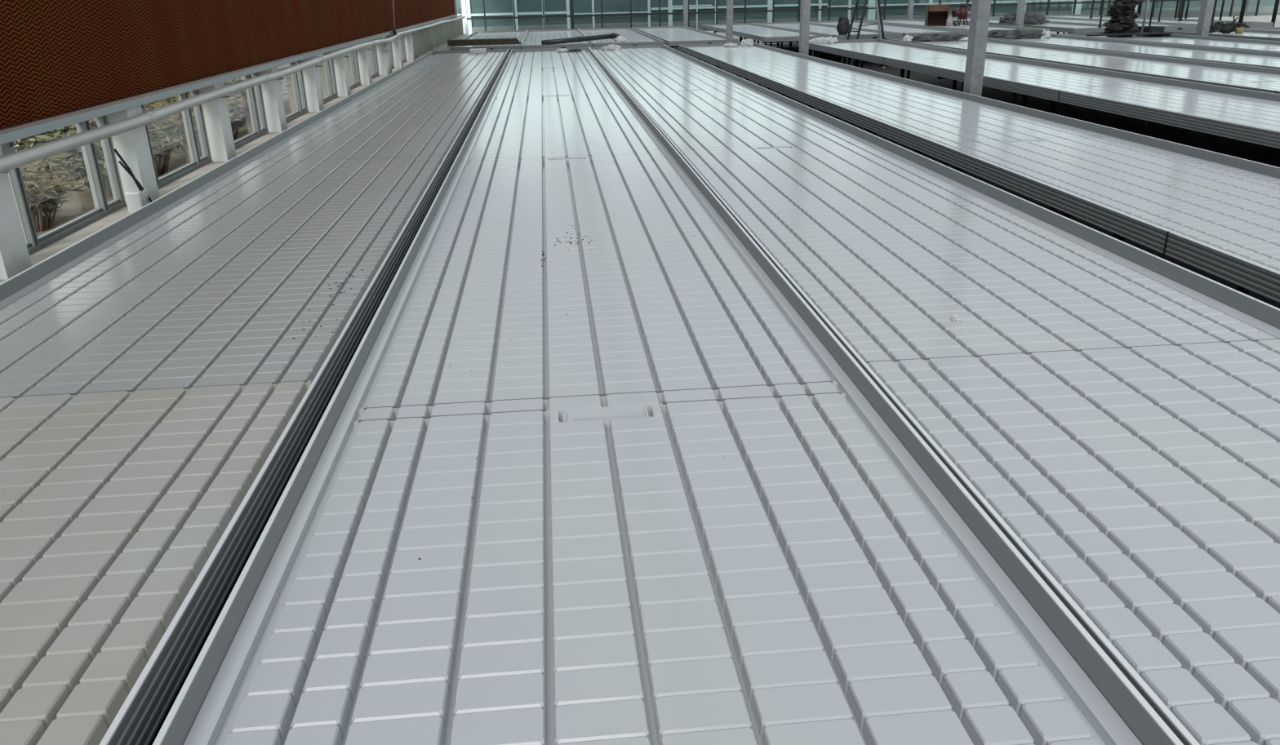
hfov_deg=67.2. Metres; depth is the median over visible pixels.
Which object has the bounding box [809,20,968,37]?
bench
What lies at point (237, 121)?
shrub
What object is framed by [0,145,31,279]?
concrete post
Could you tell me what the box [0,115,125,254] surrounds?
window
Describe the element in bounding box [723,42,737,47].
plastic bag
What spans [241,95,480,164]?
tray
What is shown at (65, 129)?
leafy shrub
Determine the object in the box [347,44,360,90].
window
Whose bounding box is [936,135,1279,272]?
tray
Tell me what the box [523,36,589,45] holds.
tray
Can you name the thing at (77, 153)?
leafy shrub
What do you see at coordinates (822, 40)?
plastic bag
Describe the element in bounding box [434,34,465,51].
wall
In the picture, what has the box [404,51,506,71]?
tray
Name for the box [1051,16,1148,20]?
tray
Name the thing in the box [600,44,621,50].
plastic film
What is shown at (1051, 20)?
tray
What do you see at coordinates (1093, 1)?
stake
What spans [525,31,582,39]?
tray
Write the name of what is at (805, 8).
steel column
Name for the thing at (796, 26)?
tray
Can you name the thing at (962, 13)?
pump
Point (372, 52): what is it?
window
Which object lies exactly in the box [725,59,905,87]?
tray
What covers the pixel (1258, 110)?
tray
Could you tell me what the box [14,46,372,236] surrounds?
bank
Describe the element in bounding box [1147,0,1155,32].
stake
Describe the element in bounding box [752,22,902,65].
bench
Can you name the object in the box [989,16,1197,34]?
bench
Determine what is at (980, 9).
steel column
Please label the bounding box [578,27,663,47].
bench
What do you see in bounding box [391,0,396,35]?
riser pipe
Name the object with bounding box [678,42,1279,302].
bench
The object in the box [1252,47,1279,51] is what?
tray
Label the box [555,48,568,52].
plastic film
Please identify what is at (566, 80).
tray
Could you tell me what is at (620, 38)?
plastic film
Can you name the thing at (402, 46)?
window
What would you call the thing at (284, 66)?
path
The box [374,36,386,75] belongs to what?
concrete post
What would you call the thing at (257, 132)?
window
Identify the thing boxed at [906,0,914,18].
steel column
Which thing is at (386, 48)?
drain pipe
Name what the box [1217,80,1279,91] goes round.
tray
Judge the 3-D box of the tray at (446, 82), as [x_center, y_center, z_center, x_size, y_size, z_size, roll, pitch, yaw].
[-3.174,-4.553,15.104,1.720,0.041,5.080,-3,22,-5]
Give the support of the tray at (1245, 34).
on the bench at (1256, 34)
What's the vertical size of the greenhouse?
2.560 m
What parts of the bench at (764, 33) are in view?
rail, rail, rail, rail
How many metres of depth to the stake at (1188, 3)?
31.61 m
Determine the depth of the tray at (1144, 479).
2.57 m
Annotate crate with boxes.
[1134,26,1164,36]
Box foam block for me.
[124,188,149,213]
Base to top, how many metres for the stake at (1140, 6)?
3.300 m
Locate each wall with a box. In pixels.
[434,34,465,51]
[466,0,1279,46]
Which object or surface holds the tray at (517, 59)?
on the bench at (609, 575)
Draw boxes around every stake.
[1088,0,1094,18]
[1097,0,1104,27]
[1137,0,1142,17]
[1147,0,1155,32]
[1156,0,1163,22]
[1173,0,1178,18]
[1177,0,1185,21]
[1184,0,1190,18]
[1212,0,1217,22]
[1218,0,1225,20]
[1238,0,1247,23]
[1271,0,1279,26]
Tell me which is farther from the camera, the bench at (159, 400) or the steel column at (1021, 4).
the steel column at (1021, 4)
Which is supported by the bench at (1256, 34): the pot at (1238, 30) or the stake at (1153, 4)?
the pot at (1238, 30)
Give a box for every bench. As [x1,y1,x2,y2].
[0,48,509,744]
[152,47,1183,744]
[449,30,526,57]
[521,28,592,49]
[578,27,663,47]
[588,44,1279,744]
[632,26,738,69]
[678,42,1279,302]
[701,22,832,57]
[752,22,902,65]
[798,38,1279,166]
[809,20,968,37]
[862,18,1049,31]
[887,38,1279,150]
[952,17,1106,33]
[987,34,1279,69]
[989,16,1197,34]
[1045,14,1273,33]
[1057,31,1279,53]
[1155,29,1279,41]
[1244,26,1279,31]
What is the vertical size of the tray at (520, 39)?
0.041 m
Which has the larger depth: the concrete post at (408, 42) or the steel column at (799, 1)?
the steel column at (799, 1)
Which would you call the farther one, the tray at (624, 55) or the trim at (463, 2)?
the trim at (463, 2)
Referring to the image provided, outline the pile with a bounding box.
[568,48,581,52]
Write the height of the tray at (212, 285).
0.041 m
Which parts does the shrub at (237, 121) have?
stem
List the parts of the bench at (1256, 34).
rail, rail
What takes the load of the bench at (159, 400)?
on the floor
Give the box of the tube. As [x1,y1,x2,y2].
[541,33,615,44]
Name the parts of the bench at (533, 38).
rail, rail, rail, rail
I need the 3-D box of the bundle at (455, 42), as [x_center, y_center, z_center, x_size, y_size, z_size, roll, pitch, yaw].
[-3.876,-8.248,24.023,1.815,0.145,0.268,-4,22,-6]
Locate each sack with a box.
[836,14,852,35]
[946,16,952,26]
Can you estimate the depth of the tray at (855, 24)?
31.41 m
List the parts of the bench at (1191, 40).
rail, rail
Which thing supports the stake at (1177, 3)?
on the floor
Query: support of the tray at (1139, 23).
on the bench at (1168, 26)
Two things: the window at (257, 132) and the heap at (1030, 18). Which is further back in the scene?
the heap at (1030, 18)
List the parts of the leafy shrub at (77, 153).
stem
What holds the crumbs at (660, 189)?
on the bench at (609, 575)
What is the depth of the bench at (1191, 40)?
18.14 m
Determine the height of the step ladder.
2.086 m
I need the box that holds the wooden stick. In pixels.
[1139,0,1149,35]
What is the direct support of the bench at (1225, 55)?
on the floor
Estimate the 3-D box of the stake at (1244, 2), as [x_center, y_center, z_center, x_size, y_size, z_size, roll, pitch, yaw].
[15.539,-9.848,24.646,0.140,3.300,0.133,-3,22,-5]
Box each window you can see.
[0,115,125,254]
[141,89,211,188]
[234,72,267,149]
[285,60,307,123]
[322,51,337,103]
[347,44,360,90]
[368,39,378,79]
[385,35,394,68]
[400,35,406,63]
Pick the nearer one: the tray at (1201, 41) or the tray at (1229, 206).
the tray at (1229, 206)
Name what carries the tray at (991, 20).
on the bench at (1064, 27)
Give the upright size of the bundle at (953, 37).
0.152 m
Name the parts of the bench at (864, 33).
rail, rail, rail, rail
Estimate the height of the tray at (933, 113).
0.041 m
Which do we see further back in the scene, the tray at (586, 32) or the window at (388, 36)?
the tray at (586, 32)
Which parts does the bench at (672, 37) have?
rail, rail, rail, rail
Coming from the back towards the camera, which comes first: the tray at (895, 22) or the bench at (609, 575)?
the tray at (895, 22)
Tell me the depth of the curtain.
25.05 m
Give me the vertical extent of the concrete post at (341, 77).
0.640 m
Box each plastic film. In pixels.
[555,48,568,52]
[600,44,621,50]
[613,35,626,42]
[959,36,968,40]
[1040,29,1050,38]
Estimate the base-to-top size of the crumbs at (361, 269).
0.008 m
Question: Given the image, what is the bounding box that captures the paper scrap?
[951,315,963,322]
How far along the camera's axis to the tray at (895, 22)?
32.35 m
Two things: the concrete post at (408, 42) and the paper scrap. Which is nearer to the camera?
the paper scrap
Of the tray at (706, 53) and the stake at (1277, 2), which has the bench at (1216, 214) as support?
the tray at (706, 53)
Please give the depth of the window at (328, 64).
13.12 m
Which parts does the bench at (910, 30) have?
rail, rail, rail, rail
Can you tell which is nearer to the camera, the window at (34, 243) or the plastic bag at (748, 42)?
the window at (34, 243)
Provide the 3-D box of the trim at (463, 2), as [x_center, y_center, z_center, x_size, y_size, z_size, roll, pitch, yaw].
[-6.197,-13.737,33.383,0.160,5.050,0.120,-3,22,-5]
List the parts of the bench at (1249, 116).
leg, leg, rail, leg, leg, leg, leg, leg, rail, leg, leg, leg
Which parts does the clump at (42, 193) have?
stem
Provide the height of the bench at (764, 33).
0.781 m
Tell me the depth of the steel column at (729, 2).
25.96 m
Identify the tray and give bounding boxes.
[0,155,444,397]
[0,381,311,744]
[183,382,1142,744]
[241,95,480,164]
[341,152,853,420]
[353,67,497,100]
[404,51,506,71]
[454,38,522,47]
[461,93,670,164]
[467,31,524,39]
[491,66,622,100]
[505,49,599,70]
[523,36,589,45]
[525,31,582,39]
[581,29,642,35]
[591,35,656,43]
[591,47,695,65]
[605,62,750,91]
[628,87,870,149]
[637,27,705,35]
[654,33,728,41]
[679,142,1279,362]
[687,45,808,62]
[712,25,779,31]
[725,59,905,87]
[737,30,816,37]
[765,23,836,29]
[792,84,1110,142]
[809,28,881,35]
[817,41,966,58]
[818,22,895,27]
[862,26,946,33]
[866,338,1279,744]
[882,20,962,25]
[896,57,1151,87]
[913,40,1088,55]
[935,25,1025,31]
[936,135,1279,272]
[952,18,999,22]
[1013,37,1197,52]
[1017,53,1279,82]
[1031,23,1106,28]
[1046,18,1088,22]
[1046,83,1279,131]
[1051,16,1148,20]
[1075,21,1170,26]
[1093,35,1279,48]
[1136,19,1225,23]
[1137,50,1279,66]
[1208,31,1279,38]
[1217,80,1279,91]
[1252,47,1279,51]
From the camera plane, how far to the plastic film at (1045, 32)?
20.51 m
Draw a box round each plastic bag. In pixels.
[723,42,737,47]
[740,38,753,46]
[808,36,838,44]
[902,35,912,41]
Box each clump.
[13,136,30,151]
[19,155,107,231]
[66,100,197,176]
[146,90,248,155]
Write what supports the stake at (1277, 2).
on the floor
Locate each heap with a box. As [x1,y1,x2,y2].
[998,11,1049,25]
[1100,0,1142,37]
[1195,16,1248,33]
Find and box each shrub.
[13,119,91,164]
[27,127,159,197]
[75,119,97,131]
[223,78,289,127]
[226,91,257,139]
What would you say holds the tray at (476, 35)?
on the bench at (520, 35)
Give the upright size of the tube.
0.219 m
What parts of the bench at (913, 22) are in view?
rail, rail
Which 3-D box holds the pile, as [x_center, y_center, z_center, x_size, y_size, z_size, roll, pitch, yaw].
[-1.463,-7.223,21.565,0.306,0.071,0.266,-3,22,-5]
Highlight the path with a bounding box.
[14,47,346,148]
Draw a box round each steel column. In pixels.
[570,0,573,29]
[683,0,688,26]
[726,0,733,37]
[795,0,800,44]
[798,0,810,55]
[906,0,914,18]
[963,0,991,96]
[1014,0,1026,26]
[1195,0,1214,36]
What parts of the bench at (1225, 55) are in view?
rail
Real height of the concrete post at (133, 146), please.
0.640 m
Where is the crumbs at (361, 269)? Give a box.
[292,269,363,338]
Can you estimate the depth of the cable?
6.20 m
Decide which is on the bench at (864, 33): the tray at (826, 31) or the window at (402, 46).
the tray at (826, 31)
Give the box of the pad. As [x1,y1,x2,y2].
[0,0,457,145]
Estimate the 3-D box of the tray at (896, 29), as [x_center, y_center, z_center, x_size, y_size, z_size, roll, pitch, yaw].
[7.370,-9.546,26.943,1.720,0.041,5.080,-3,22,-5]
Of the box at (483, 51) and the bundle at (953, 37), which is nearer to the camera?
the bundle at (953, 37)
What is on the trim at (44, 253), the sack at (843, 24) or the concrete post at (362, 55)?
the concrete post at (362, 55)
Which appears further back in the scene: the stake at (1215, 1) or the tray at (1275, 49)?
the stake at (1215, 1)
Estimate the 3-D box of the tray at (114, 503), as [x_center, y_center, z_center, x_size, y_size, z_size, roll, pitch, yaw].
[-1.732,1.020,0.993,1.720,0.041,5.080,-3,22,-5]
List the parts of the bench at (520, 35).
rail, rail, rail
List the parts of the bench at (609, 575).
rail, rail, rail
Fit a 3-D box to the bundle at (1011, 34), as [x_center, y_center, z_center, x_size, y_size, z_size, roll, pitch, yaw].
[7.927,-7.210,20.517,1.595,0.199,0.426,-3,22,-5]
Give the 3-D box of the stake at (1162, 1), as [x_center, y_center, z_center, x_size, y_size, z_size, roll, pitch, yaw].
[15.263,-11.532,27.916,0.090,2.575,0.086,-3,22,-5]
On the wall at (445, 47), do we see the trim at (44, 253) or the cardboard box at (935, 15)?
the trim at (44, 253)
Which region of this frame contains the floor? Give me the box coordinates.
[149,43,1279,744]
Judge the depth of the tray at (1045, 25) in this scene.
26.93 m
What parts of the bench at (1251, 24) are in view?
rail, rail, rail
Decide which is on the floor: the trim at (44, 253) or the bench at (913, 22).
the bench at (913, 22)
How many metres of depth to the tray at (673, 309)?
4.21 m
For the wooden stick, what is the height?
1.333 m
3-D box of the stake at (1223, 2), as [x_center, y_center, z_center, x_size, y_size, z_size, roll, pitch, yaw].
[17.095,-11.249,28.075,0.096,3.300,0.091,-3,22,-5]
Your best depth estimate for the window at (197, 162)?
7.94 m
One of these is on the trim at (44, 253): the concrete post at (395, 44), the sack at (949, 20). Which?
the concrete post at (395, 44)
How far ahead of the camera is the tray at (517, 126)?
9.50 m
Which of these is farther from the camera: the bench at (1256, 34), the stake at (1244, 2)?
the stake at (1244, 2)
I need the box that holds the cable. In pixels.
[113,148,152,203]
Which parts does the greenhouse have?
rail, rail, rail, rail, rail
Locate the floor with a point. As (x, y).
(1256, 153)
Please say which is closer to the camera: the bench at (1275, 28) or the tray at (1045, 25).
the bench at (1275, 28)
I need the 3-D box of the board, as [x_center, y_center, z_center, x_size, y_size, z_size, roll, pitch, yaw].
[10.148,-7.025,19.993,1.745,0.028,0.200,-3,22,-5]
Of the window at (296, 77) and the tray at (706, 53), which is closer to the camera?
the window at (296, 77)
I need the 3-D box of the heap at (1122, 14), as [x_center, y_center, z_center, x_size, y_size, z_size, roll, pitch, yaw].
[10.188,-7.761,20.276,0.755,1.300,0.717,5,23,16]
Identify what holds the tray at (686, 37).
on the bench at (672, 37)
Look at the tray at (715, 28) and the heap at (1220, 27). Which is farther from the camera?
the tray at (715, 28)
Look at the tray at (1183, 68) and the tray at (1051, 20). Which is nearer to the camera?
the tray at (1183, 68)
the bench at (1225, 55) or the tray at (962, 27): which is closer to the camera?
the bench at (1225, 55)
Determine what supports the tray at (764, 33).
on the bench at (764, 33)
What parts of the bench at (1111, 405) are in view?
rail, rail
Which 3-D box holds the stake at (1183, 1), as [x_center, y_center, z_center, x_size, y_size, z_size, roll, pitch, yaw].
[16.082,-11.685,28.253,0.120,2.575,0.114,-3,22,-5]
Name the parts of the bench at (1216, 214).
rail, leg, leg, rail, leg, leg, leg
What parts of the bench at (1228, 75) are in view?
leg, leg, rail, leg, rail, leg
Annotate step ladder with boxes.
[840,0,888,68]
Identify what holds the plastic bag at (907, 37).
on the bench at (1228, 75)
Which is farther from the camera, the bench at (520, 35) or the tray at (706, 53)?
the bench at (520, 35)
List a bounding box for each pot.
[952,21,959,26]
[1235,26,1244,33]
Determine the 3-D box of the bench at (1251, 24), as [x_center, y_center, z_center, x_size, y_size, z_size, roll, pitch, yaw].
[15.258,-10.638,30.061,1.752,0.781,10.291,-3,22,-5]
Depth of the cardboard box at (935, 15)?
29.25 m
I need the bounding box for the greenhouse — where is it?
[420,0,1279,35]
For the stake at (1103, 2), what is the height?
2.575 m
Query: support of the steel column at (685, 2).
on the floor
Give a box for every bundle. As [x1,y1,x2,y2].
[447,37,521,46]
[911,33,968,42]
[987,29,1044,39]
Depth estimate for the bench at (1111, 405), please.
3.35 m
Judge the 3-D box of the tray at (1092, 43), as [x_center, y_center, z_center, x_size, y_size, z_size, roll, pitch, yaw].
[8.388,-6.300,18.523,1.720,0.041,5.080,-3,22,-5]
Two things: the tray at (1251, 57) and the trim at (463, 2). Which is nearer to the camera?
the tray at (1251, 57)
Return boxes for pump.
[951,3,970,26]
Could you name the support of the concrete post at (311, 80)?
on the trim at (44, 253)
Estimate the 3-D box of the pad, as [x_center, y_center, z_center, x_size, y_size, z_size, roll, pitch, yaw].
[-4.147,-5.198,12.454,0.192,1.952,39.550,-3,22,-5]
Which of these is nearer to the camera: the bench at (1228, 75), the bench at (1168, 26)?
the bench at (1228, 75)
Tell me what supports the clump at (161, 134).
on the bank
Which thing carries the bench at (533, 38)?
on the floor
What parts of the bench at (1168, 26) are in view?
rail, rail, rail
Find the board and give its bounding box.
[1085,32,1171,36]
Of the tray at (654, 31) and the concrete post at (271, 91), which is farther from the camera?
the tray at (654, 31)
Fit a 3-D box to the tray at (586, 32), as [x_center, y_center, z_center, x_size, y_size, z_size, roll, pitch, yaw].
[-1.003,-10.915,30.979,1.720,0.041,5.080,-3,22,-5]
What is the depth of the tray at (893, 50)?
17.82 m
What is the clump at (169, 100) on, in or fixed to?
on the bank
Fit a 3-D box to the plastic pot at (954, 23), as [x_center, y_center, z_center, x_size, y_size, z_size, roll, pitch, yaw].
[9.506,-10.512,29.005,0.180,0.125,0.176,-3,22,-5]
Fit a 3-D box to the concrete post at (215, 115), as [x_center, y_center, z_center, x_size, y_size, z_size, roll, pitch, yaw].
[-3.696,-2.223,8.459,0.200,0.640,0.550,-3,22,-5]
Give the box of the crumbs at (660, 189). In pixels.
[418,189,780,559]
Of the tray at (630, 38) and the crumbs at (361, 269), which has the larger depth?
the tray at (630, 38)
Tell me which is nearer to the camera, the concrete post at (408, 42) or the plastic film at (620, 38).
the concrete post at (408, 42)
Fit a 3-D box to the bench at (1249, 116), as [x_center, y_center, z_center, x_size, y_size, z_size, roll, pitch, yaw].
[5.516,-2.082,9.030,1.755,0.851,25.811,-3,22,-5]
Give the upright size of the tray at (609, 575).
0.041 m
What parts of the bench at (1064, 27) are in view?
rail, rail, rail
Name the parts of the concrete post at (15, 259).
gusset plate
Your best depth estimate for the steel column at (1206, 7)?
19.23 m
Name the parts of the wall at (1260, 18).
rail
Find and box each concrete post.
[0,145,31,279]
[105,105,159,205]
[197,82,236,161]
[257,66,287,132]
[299,55,324,111]
[331,48,351,97]
[355,41,372,84]
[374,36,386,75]
[390,34,403,67]
[403,33,414,61]
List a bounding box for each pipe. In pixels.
[0,16,464,173]
[382,43,391,75]
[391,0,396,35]
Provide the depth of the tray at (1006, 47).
17.59 m
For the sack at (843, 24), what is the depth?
24.42 m
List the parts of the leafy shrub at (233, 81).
stem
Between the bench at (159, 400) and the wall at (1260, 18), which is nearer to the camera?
the bench at (159, 400)
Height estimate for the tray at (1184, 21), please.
0.041 m
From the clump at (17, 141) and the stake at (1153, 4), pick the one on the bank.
the clump at (17, 141)
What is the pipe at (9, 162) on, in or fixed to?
attached to the concrete post at (15, 259)
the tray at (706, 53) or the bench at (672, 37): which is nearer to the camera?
the tray at (706, 53)
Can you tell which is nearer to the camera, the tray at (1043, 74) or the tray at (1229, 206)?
the tray at (1229, 206)
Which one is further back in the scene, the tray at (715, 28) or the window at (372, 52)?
the tray at (715, 28)
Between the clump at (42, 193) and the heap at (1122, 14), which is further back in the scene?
the heap at (1122, 14)
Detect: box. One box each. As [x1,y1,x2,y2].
[469,48,486,53]
[924,4,949,26]
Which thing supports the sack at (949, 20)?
on the bench at (913, 22)
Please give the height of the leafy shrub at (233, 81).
0.654 m
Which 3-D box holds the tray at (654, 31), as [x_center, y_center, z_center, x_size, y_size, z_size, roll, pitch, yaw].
[0.864,-11.020,31.128,1.720,0.041,5.080,-3,22,-5]
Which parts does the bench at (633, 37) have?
rail, rail, rail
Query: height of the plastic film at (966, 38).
0.082 m
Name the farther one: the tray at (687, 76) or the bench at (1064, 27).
the bench at (1064, 27)
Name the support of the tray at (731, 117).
on the bench at (1111, 405)
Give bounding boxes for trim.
[0,33,464,283]
[460,0,468,37]
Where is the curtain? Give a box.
[411,14,463,59]
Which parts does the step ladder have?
rail, rail, rail, rail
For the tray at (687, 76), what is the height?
0.041 m
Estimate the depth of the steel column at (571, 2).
34.05 m
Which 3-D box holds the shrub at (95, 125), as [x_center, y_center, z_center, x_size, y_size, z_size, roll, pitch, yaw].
[-5.949,-2.745,10.440,1.096,0.636,1.102,3,22,11]
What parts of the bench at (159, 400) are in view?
rail, rail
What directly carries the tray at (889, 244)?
on the bench at (1111, 405)
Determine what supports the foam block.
on the trim at (44, 253)

